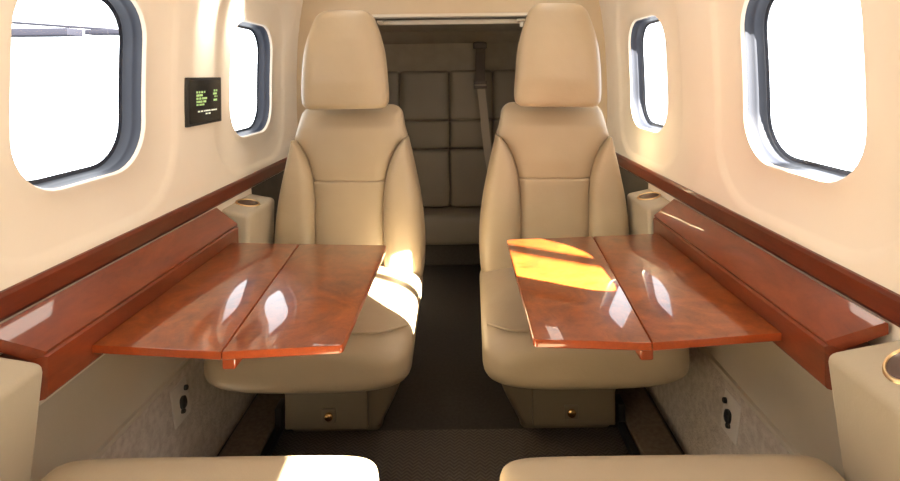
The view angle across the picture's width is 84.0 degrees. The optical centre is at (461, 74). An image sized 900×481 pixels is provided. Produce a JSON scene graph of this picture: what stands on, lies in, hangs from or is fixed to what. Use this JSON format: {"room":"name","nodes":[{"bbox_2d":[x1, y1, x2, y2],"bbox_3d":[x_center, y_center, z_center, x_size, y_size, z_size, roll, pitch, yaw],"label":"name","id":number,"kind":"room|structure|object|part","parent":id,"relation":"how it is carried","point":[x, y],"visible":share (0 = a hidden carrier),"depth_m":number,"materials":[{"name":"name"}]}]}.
{"room":"aircraft cabin","nodes":[
{"label":"aircraft cabin","id":0,"kind":"room"},
{"bbox_2d":[0,0,302,480],"bbox_3d":[-0.776,0.385,1.200,0.096,1.510,4.800,-1,0,0],"label":"wall","id":1,"kind":"structure","parent":0,"point":[118,406],"depth_m":1.30,"materials":[{"name":"beige plastic"}]},
{"bbox_2d":[0,357,41,480],"bbox_3d":[-0.744,0.630,0.522,0.082,0.400,0.643,-1,0,0],"label":"console","id":2,"kind":"object","parent":1,"relation":"attached to","point":[20,381],"visible":1,"depth_m":0.80,"materials":[{"name":"beige leather"}]},
{"bbox_2d":[27,0,142,188],"bbox_3d":[-0.847,0.015,1.101,0.062,0.430,0.380,-1,0,0],"label":"window","id":3,"kind":"structure","parent":1,"relation":"in","point":[125,13],"depth_m":1.28,"materials":[{"name":"grey plastic"}]},
{"bbox_3d":[-0.784,0.663,1.200,0.020,0.265,4.800,-1,0,0],"label":"leather panel","id":4,"kind":"part","parent":1,"relation":"part of","materials":[{"name":"beige leather"}]},
{"bbox_2d":[0,208,237,400],"bbox_3d":[-0.747,0.489,1.201,0.071,0.134,0.778,-1,0,0],"label":"ledge","id":5,"kind":"object","parent":1,"relation":"attached to","point":[58,334],"visible":0.86,"depth_m":1.02,"materials":[{"name":"brown wood"}]},
{"bbox_2d":[92,243,385,368],"bbox_3d":[-0.468,0.539,1.239,0.484,0.047,0.616,-1,0,0],"label":"folding table","id":6,"kind":"object","parent":5,"relation":"attached to","point":[249,300],"visible":1,"depth_m":1.11,"materials":[{"name":"brown wood"}]},
{"bbox_3d":[-0.445,0.548,1.070,0.026,0.027,0.236,-1,0,0],"label":"support arm","id":7,"kind":"part","parent":6,"relation":"part of","materials":[{"name":"brown wood"}]},
{"bbox_2d":[0,157,286,321],"bbox_3d":[-0.797,0.398,0.634,0.027,0.054,3.628,-1,0,0],"label":"trim","id":8,"kind":"structure","parent":1,"relation":"attached to","point":[16,298],"depth_m":1.12,"materials":[{"name":"brown wood"}]},
{"bbox_3d":[-0.747,0.972,1.200,0.054,0.336,4.800,-1,0,0],"label":"carpet panel","id":9,"kind":"part","parent":1,"relation":"part of","materials":[{"name":"beige carpet"}]},
{"bbox_2d":[170,376,190,428],"bbox_3d":[-0.756,0.880,1.345,0.026,0.099,0.072,-1,0,0],"label":"power socket","id":10,"kind":"object","parent":1,"relation":"attached to","point":[179,397],"visible":1,"depth_m":1.34,"materials":[{"name":"beige plastic"}]},
{"bbox_2d":[184,77,221,126],"bbox_3d":[-0.807,0.081,1.563,0.015,0.146,0.206,-1,0,0],"label":"display panel","id":11,"kind":"object","parent":1,"relation":"attached to","point":[202,95],"visible":1,"depth_m":1.54,"materials":[{"name":"black plastic"}]},
{"bbox_2d":[216,393,257,456],"bbox_3d":[-0.707,1.123,0.670,0.026,0.012,3.540,-1,0,0],"label":"baseboard","id":12,"kind":"structure","parent":1,"relation":"attached to","point":[257,393],"depth_m":1.59,"materials":[{"name":"black plastic"}]},
{"bbox_2d":[222,194,273,243],"bbox_3d":[-0.738,0.682,1.748,0.091,0.494,0.235,-1,0,0],"label":"console","id":13,"kind":"object","parent":1,"relation":"attached to","point":[253,215],"visible":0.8,"depth_m":1.71,"materials":[{"name":"beige leather"}]},
{"bbox_2d":[218,393,284,456],"bbox_3d":[-0.638,1.104,1.300,0.112,0.048,2.200,-1,0,0],"label":"trim","id":14,"kind":"structure","parent":1,"relation":"attached to","point":[250,437],"depth_m":1.52,"materials":[{"name":"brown carpet"}]},
{"bbox_2d":[236,22,269,135],"bbox_3d":[-0.847,0.015,1.961,0.062,0.430,0.380,-1,0,0],"label":"window","id":15,"kind":"structure","parent":1,"relation":"in","point":[260,33],"depth_m":2.14,"materials":[{"name":"grey plastic"}]},
{"bbox_3d":[-0.784,0.627,2.158,0.050,0.406,0.565,-1,0,0],"label":"panel","id":16,"kind":"part","parent":1,"relation":"part of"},
{"bbox_2d":[292,0,606,126],"bbox_3d":[-0.048,0.231,2.470,1.600,1.780,0.040,-1,0,0],"label":"wall","id":17,"kind":"structure","parent":0,"point":[311,9],"depth_m":2.45,"materials":[{"name":"beige plastic"}]},
{"bbox_2d":[372,12,527,18],"bbox_3d":[-0.055,-0.293,2.469,0.770,0.016,0.062,-1,0,0],"label":"trim","id":18,"kind":"structure","parent":17,"relation":"attached to","point":[512,14],"depth_m":2.44,"materials":[{"name":"beige"}]},
{"bbox_2d":[377,18,524,26],"bbox_3d":[-0.054,-0.259,2.525,0.740,0.044,0.070,-1,0,0],"label":"rail","id":19,"kind":"object","parent":17,"relation":"attached to","point":[520,21],"visible":0.96,"depth_m":2.53,"materials":[{"name":"beige"}]},
{"bbox_2d":[283,265,616,431],"bbox_3d":[-0.036,1.141,1.200,1.380,0.040,4.800,-1,0,0],"label":"floor","id":20,"kind":"structure","parent":0,"point":[447,386],"depth_m":1.89,"materials":[{"name":"brown carpet"}]},
{"bbox_2d":[40,455,378,480],"bbox_3d":[-0.431,0.514,0.317,0.573,1.223,1.172,-1,0,0],"label":"seat","id":21,"kind":"object","parent":20,"relation":"on","point":[308,467],"visible":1,"depth_m":0.84,"materials":[{"name":"beige leather"}]},
{"bbox_2d":[260,398,284,455],"bbox_3d":[-0.568,1.076,1.750,0.024,0.086,0.900,-1,0,0],"label":"rail","id":22,"kind":"object","parent":20,"relation":"on","point":[279,428],"visible":0.44,"depth_m":1.54,"materials":[{"name":"black plastic"}]},
{"bbox_2d":[204,10,425,431],"bbox_3d":[-0.414,0.446,1.635,0.552,1.359,0.723,-1,0,0],"label":"seat","id":23,"kind":"object","parent":20,"relation":"on","point":[350,177],"visible":0.77,"depth_m":1.75,"materials":[{"name":"beige leather"}]},
{"bbox_2d":[204,264,422,393],"bbox_3d":[-0.410,0.757,1.575,0.552,0.174,0.605,-1,0,0],"label":"seat cushion","id":24,"kind":"object","parent":23,"relation":"on","point":[378,351],"depth_m":1.28,"materials":[{"name":"beige leather"}]},
{"bbox_3d":[-0.416,1.010,1.584,0.254,0.150,0.108,-1,0,0],"label":"drawer","id":25,"kind":"part","parent":23,"relation":"part of","materials":[{"name":"beige leather"}]},
{"bbox_3d":[-0.412,0.572,1.880,0.275,0.367,0.153,-1,0,0],"label":"panel","id":26,"kind":"part","parent":23,"relation":"part of","materials":[{"name":"beige leather"}]},
{"bbox_3d":[-0.417,0.254,1.899,0.420,0.277,0.149,-1,0,0],"label":"panel","id":27,"kind":"part","parent":23,"relation":"part of","materials":[{"name":"beige leather"}]},
{"bbox_2d":[271,427,629,480],"bbox_3d":[-0.036,1.117,1.107,1.070,0.006,0.934,-1,0,0],"label":"carpet","id":28,"kind":"object","parent":20,"relation":"on","point":[454,454],"visible":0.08,"depth_m":1.50,"materials":[{"name":"brown carpet"}]},
{"bbox_2d":[388,70,514,264],"bbox_3d":[-0.064,0.546,3.100,1.281,1.150,0.440,-1,0,0],"label":"bench","id":29,"kind":"object","parent":20,"relation":"on","point":[441,111],"visible":0.37,"depth_m":3.11,"materials":[{"name":"leather"}]},
{"bbox_2d":[388,71,399,106],"bbox_3d":[-0.552,0.134,3.200,0.317,0.314,0.147,-1,0,0],"label":"cushion","id":30,"kind":"object","parent":29,"relation":"on","point":[393,76],"depth_m":3.15,"materials":[{"name":"leather"}]},
{"bbox_2d":[400,71,449,120],"bbox_3d":[-0.237,0.130,3.200,0.317,0.314,0.147,-1,0,0],"label":"cushion","id":31,"kind":"object","parent":29,"relation":"on","point":[424,95],"depth_m":3.14,"materials":[{"name":"leather"}]},
{"bbox_2d":[405,120,449,148],"bbox_3d":[-0.234,0.375,3.175,0.317,0.180,0.127,-1,0,0],"label":"lumbar cushion","id":32,"kind":"object","parent":29,"relation":"on","point":[423,134],"depth_m":3.12,"materials":[{"name":"leather"}]},
{"bbox_2d":[412,148,449,207],"bbox_3d":[-0.230,0.636,3.120,0.317,0.345,0.176,-1,0,0],"label":"cushion","id":33,"kind":"object","parent":29,"relation":"on","point":[432,164],"depth_m":3.06,"materials":[{"name":"leather"}]},
{"bbox_2d":[423,204,480,244],"bbox_3d":[-0.069,0.901,3.015,1.260,0.180,0.270,-1,0,0],"label":"seat cushion","id":34,"kind":"object","parent":29,"relation":"on","point":[450,224],"depth_m":2.89,"materials":[{"name":"leather"}]},
{"bbox_2d":[450,148,486,206],"bbox_3d":[0.065,0.632,3.120,0.277,0.345,0.176,-1,0,0],"label":"cushion","id":35,"kind":"object","parent":29,"relation":"on","point":[468,170],"depth_m":3.05,"materials":[{"name":"leather"}]},
{"bbox_2d":[449,70,492,119],"bbox_3d":[0.058,0.126,3.200,0.277,0.314,0.147,-1,0,0],"label":"cushion","id":36,"kind":"object","parent":29,"relation":"on","point":[463,98],"depth_m":3.14,"materials":[{"name":"leather"}]},
{"bbox_2d":[450,119,493,148],"bbox_3d":[0.061,0.371,3.175,0.277,0.180,0.127,-1,0,0],"label":"lumbar cushion","id":37,"kind":"object","parent":29,"relation":"on","point":[464,133],"depth_m":3.12,"materials":[{"name":"leather"}]},
{"bbox_2d":[473,42,491,168],"bbox_3d":[0.134,0.288,3.060,0.116,0.990,0.314,-1,0,-12],"label":"belt","id":38,"kind":"object","parent":29,"relation":"attached to","point":[480,84],"visible":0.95,"depth_m":3.05,"materials":[{"name":"brown"}]},
{"bbox_2d":[493,119,499,137],"bbox_3d":[0.376,0.367,3.175,0.357,0.180,0.127,-1,0,0],"label":"lumbar cushion","id":39,"kind":"object","parent":29,"relation":"on","point":[495,121],"depth_m":3.13,"materials":[{"name":"leather"}]},
{"bbox_2d":[492,70,514,118],"bbox_3d":[0.373,0.122,3.200,0.357,0.314,0.147,-1,0,0],"label":"cushion","id":40,"kind":"object","parent":29,"relation":"on","point":[503,81],"depth_m":3.15,"materials":[{"name":"leather"}]},
{"bbox_2d":[479,3,689,427],"bbox_3d":[0.332,0.428,1.636,0.564,1.376,0.738,-1,0,0],"label":"seat","id":41,"kind":"object","parent":20,"relation":"on","point":[553,171],"visible":0.78,"depth_m":1.75,"materials":[{"name":"beige leather"}]},
{"bbox_3d":[0.342,0.244,1.901,0.420,0.277,0.149,0,0,0],"label":"panel","id":42,"kind":"part","parent":41,"relation":"part of","materials":[{"name":"beige leather"}]},
{"bbox_3d":[0.340,0.562,1.882,0.275,0.367,0.153,0,0,0],"label":"panel","id":43,"kind":"part","parent":41,"relation":"part of","materials":[{"name":"beige leather"}]},
{"bbox_3d":[0.343,1.001,1.586,0.254,0.150,0.108,-1,0,0],"label":"drawer","id":44,"kind":"part","parent":41,"relation":"part of","materials":[{"name":"beige leather"}]},
{"bbox_2d":[480,267,689,388],"bbox_3d":[0.331,0.748,1.577,0.552,0.174,0.605,-1,0,0],"label":"seat cushion","id":45,"kind":"object","parent":41,"relation":"on","point":[510,356],"depth_m":1.28,"materials":[{"name":"beige leather"}]},
{"bbox_2d":[615,394,639,455],"bbox_3d":[0.494,1.062,1.750,0.024,0.086,0.900,-1,0,0],"label":"rail","id":46,"kind":"object","parent":20,"relation":"on","point":[622,427],"visible":0.49,"depth_m":1.53,"materials":[{"name":"black plastic"}]},
{"bbox_2d":[500,454,845,480],"bbox_3d":[0.347,0.504,0.307,0.573,1.223,1.172,-1,0,0],"label":"seat","id":47,"kind":"object","parent":20,"relation":"on","point":[716,467],"visible":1,"depth_m":0.83,"materials":[{"name":"beige leather"}]},
{"bbox_2d":[599,0,899,477],"bbox_3d":[0.684,0.366,1.200,0.096,1.510,4.800,-1,0,0],"label":"wall","id":48,"kind":"structure","parent":0,"point":[705,145],"depth_m":1.24,"materials":[{"name":"beige plastic"}]},
{"bbox_3d":[0.698,0.608,2.158,0.050,0.406,0.565,-1,0,0],"label":"panel","id":49,"kind":"part","parent":48,"relation":"part of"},
{"bbox_2d":[631,16,663,130],"bbox_3d":[0.745,-0.006,1.945,0.062,0.430,0.380,-1,0,0],"label":"window","id":50,"kind":"structure","parent":48,"relation":"in","point":[639,27],"depth_m":2.12,"materials":[{"name":"grey plastic"}]},
{"bbox_2d":[615,387,681,454],"bbox_3d":[0.564,1.089,1.300,0.112,0.048,2.200,-1,0,0],"label":"trim","id":51,"kind":"structure","parent":48,"relation":"attached to","point":[650,435],"depth_m":1.52,"materials":[{"name":"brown carpet"}]},
{"bbox_2d":[627,189,669,234],"bbox_3d":[0.658,0.664,1.755,0.088,0.495,0.220,-1,0,0],"label":"console","id":52,"kind":"object","parent":48,"relation":"attached to","point":[642,205],"visible":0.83,"depth_m":1.73,"materials":[{"name":"beige leather"}]},
{"bbox_2d":[643,387,684,454],"bbox_3d":[0.634,1.106,0.670,0.026,0.012,3.540,-1,0,0],"label":"baseboard","id":53,"kind":"structure","parent":48,"relation":"attached to","point":[646,390],"depth_m":1.58,"materials":[{"name":"black plastic"}]},
{"bbox_3d":[0.670,0.953,1.200,0.054,0.336,4.800,-1,0,0],"label":"carpet panel","id":54,"kind":"part","parent":48,"relation":"part of","materials":[{"name":"beige carpet"}]},
{"bbox_2d":[721,388,740,445],"bbox_3d":[0.677,0.861,1.262,0.026,0.099,0.072,-1,0,0],"label":"power socket","id":55,"kind":"object","parent":48,"relation":"attached to","point":[731,412],"visible":1,"depth_m":1.25,"materials":[{"name":"beige plastic"}]},
{"bbox_2d":[616,153,899,327],"bbox_3d":[0.706,0.378,0.634,0.027,0.054,3.628,-1,0,0],"label":"trim","id":56,"kind":"structure","parent":48,"relation":"attached to","point":[876,298],"depth_m":1.05,"materials":[{"name":"brown wood"}]},
{"bbox_2d":[653,199,888,389],"bbox_3d":[0.658,0.470,1.218,0.071,0.134,0.813,-1,0,0],"label":"ledge","id":57,"kind":"object","parent":48,"relation":"attached to","point":[814,322],"visible":0.84,"depth_m":1.01,"materials":[{"name":"brown wood"}]},
{"bbox_2d":[507,234,781,359],"bbox_3d":[0.380,0.528,1.262,0.484,0.047,0.639,-1,0,0],"label":"folding table","id":58,"kind":"object","parent":57,"relation":"attached to","point":[640,293],"visible":1,"depth_m":1.12,"materials":[{"name":"brown wood"}]},
{"bbox_3d":[0.357,0.538,1.082,0.026,0.027,0.236,-1,0,0],"label":"support arm","id":59,"kind":"part","parent":58,"relation":"part of","materials":[{"name":"brown wood"}]},
{"bbox_3d":[0.700,0.643,1.200,0.020,0.265,4.800,-1,0,0],"label":"leather panel","id":60,"kind":"part","parent":48,"relation":"part of","materials":[{"name":"beige leather"}]},
{"bbox_2d":[744,0,851,179],"bbox_3d":[0.745,-0.006,1.085,0.062,0.430,0.380,-1,0,0],"label":"window","id":61,"kind":"structure","parent":48,"relation":"in","point":[763,136],"depth_m":1.26,"materials":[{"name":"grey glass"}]},
{"bbox_2d":[829,340,899,480],"bbox_3d":[0.658,0.611,0.522,0.082,0.400,0.643,-1,0,0],"label":"console","id":62,"kind":"object","parent":48,"relation":"attached to","point":[865,381],"visible":1,"depth_m":0.78,"materials":[{"name":"beige leather"}]},
{"label":"outside","id":63,"kind":"structure","parent":0,"visible":0},
{"bbox_2d":[11,21,118,37],"bbox_3d":[-12.069,-1.334,12.500,8.000,0.824,1.000,-1,0,0],"label":"airplane wing","id":64,"kind":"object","parent":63,"point":[67,30],"depth_m":12.01,"materials":[{"name":"grey metal"}]},
{"bbox_3d":[-0.048,0.231,3.440,1.600,1.780,0.040,-1,0,0],"label":"wall","id":65,"kind":"structure","parent":0,"visible":0},
{"bbox_2d":[375,17,525,71],"bbox_3d":[-0.053,-0.189,2.960,1.480,0.340,0.920,-1,0,0],"label":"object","id":66,"kind":"structure","parent":65,"relation":"attached to","point":[448,48],"depth_m":3.30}
]}

